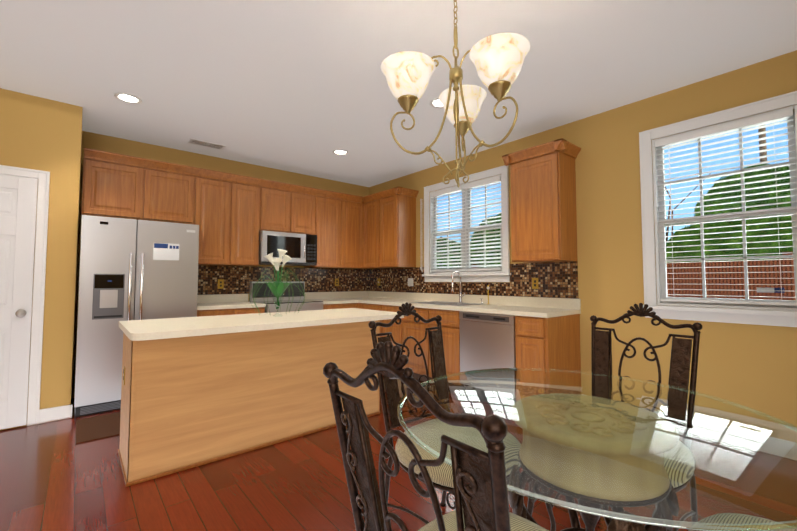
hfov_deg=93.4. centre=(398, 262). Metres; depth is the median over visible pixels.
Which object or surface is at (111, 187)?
upper cabinet
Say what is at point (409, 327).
base cabinet
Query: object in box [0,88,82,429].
wall
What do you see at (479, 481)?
chair
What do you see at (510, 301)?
backsplash
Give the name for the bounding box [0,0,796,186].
ceiling
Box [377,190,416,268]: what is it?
upper cabinet
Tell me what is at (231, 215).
upper cabinet
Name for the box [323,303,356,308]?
base cabinet
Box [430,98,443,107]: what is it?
recessed light
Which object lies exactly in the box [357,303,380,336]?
base cabinet
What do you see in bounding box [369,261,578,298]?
tile backsplash
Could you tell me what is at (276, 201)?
upper cabinet
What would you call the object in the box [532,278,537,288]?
electrical outlet
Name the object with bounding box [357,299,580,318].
countertop
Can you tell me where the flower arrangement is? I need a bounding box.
[249,249,304,316]
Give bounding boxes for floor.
[0,374,796,530]
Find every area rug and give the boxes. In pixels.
[76,412,120,443]
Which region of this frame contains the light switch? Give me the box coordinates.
[408,278,412,285]
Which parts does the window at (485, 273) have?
sash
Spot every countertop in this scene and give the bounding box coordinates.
[118,308,403,343]
[197,303,264,306]
[305,299,356,302]
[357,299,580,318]
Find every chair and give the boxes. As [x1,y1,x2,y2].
[323,341,548,530]
[368,302,537,523]
[540,303,701,530]
[688,513,796,530]
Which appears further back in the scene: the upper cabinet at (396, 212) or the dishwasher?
the upper cabinet at (396, 212)
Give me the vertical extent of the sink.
0.197 m
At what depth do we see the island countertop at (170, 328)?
2.69 m
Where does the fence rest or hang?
on the ground
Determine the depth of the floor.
2.14 m
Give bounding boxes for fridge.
[74,215,198,416]
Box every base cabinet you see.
[197,307,264,316]
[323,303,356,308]
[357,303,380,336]
[381,303,400,346]
[401,307,424,381]
[425,307,456,390]
[513,315,580,403]
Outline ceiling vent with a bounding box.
[188,138,225,149]
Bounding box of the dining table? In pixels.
[397,368,796,530]
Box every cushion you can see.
[395,418,520,487]
[418,510,548,530]
[664,441,694,487]
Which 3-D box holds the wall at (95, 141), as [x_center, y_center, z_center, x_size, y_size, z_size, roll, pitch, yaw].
[-1.930,0.056,5.071,3.910,2.740,0.120,2,-4,-40]
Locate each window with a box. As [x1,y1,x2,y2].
[422,165,510,281]
[639,91,796,326]
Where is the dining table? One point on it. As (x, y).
(593, 455)
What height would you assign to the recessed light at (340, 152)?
0.009 m
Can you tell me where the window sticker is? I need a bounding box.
[757,288,784,292]
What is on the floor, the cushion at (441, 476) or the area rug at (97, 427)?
the area rug at (97, 427)
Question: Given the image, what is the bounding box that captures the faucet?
[451,271,482,303]
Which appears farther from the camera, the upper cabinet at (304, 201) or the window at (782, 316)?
the upper cabinet at (304, 201)
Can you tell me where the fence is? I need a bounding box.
[471,252,795,299]
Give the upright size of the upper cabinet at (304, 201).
0.585 m
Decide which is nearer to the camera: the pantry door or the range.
the pantry door
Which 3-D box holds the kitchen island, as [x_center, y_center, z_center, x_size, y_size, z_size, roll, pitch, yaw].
[-1.059,0.903,3.000,1.841,0.852,0.595,2,-4,-40]
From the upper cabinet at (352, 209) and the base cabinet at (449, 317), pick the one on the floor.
the base cabinet at (449, 317)
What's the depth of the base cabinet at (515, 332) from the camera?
3.31 m
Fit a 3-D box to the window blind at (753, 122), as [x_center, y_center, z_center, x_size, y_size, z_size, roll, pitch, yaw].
[2.423,-0.363,2.824,0.064,1.332,0.798,2,-4,-40]
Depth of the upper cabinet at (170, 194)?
4.10 m
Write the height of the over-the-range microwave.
0.414 m
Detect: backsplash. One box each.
[197,265,368,294]
[197,291,368,302]
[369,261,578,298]
[369,291,580,310]
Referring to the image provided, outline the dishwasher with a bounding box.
[457,311,512,408]
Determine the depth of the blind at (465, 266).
4.71 m
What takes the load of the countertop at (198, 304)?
on the base cabinet at (201, 311)
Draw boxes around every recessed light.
[114,92,141,103]
[332,149,347,154]
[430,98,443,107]
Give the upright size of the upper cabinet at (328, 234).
1.030 m
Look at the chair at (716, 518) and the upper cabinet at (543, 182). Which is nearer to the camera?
the chair at (716, 518)
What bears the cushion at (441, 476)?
on the chair at (441, 476)
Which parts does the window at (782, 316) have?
big window sash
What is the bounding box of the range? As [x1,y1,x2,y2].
[249,281,322,312]
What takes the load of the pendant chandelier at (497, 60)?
hanging from the ceiling
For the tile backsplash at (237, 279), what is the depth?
5.17 m
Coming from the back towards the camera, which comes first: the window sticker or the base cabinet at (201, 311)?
the base cabinet at (201, 311)
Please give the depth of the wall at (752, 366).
3.23 m
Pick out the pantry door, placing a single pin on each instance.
(21, 202)
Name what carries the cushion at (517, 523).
on the chair at (479, 481)
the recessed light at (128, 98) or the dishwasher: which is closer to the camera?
the recessed light at (128, 98)
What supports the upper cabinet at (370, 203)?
attached to the wall at (752, 366)
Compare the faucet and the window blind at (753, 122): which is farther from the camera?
the faucet
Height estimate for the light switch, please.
0.115 m
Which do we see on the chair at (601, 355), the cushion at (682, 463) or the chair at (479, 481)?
the cushion at (682, 463)
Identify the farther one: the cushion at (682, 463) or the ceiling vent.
the ceiling vent
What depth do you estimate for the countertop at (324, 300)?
5.19 m
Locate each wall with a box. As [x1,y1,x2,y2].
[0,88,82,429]
[71,131,368,398]
[369,50,796,442]
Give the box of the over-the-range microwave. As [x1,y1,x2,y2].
[259,230,316,265]
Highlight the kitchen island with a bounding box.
[118,320,379,486]
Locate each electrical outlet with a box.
[218,279,223,288]
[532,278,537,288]
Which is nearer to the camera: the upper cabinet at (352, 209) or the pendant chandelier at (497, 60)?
the pendant chandelier at (497, 60)
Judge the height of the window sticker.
0.035 m
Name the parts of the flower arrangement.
vase glass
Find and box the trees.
[437,125,792,268]
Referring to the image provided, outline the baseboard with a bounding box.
[581,394,796,460]
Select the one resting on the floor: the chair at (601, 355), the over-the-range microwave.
the chair at (601, 355)
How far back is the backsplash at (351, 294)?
5.47 m
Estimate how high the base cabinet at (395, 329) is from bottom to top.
0.870 m
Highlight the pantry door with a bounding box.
[0,165,49,429]
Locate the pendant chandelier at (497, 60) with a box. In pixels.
[381,0,529,187]
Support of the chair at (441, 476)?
on the floor
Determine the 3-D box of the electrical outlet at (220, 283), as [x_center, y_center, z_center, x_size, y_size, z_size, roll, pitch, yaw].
[-2.230,0.270,4.712,0.070,0.115,0.007,2,-4,-40]
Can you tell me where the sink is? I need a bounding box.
[429,299,468,306]
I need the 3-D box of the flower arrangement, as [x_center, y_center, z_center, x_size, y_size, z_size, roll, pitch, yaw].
[-0.961,0.164,3.061,0.434,0.548,0.317,2,-4,-40]
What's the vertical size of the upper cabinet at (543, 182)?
1.030 m
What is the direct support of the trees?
on the ground
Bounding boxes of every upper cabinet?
[81,154,144,219]
[145,162,196,224]
[197,174,232,265]
[233,178,260,265]
[261,182,292,232]
[293,190,316,234]
[304,194,340,268]
[341,198,364,268]
[365,198,376,268]
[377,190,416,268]
[509,146,577,262]
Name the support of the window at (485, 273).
in the wall at (752, 366)
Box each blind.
[430,176,501,271]
[655,108,796,305]
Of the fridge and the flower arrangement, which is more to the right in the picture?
the flower arrangement

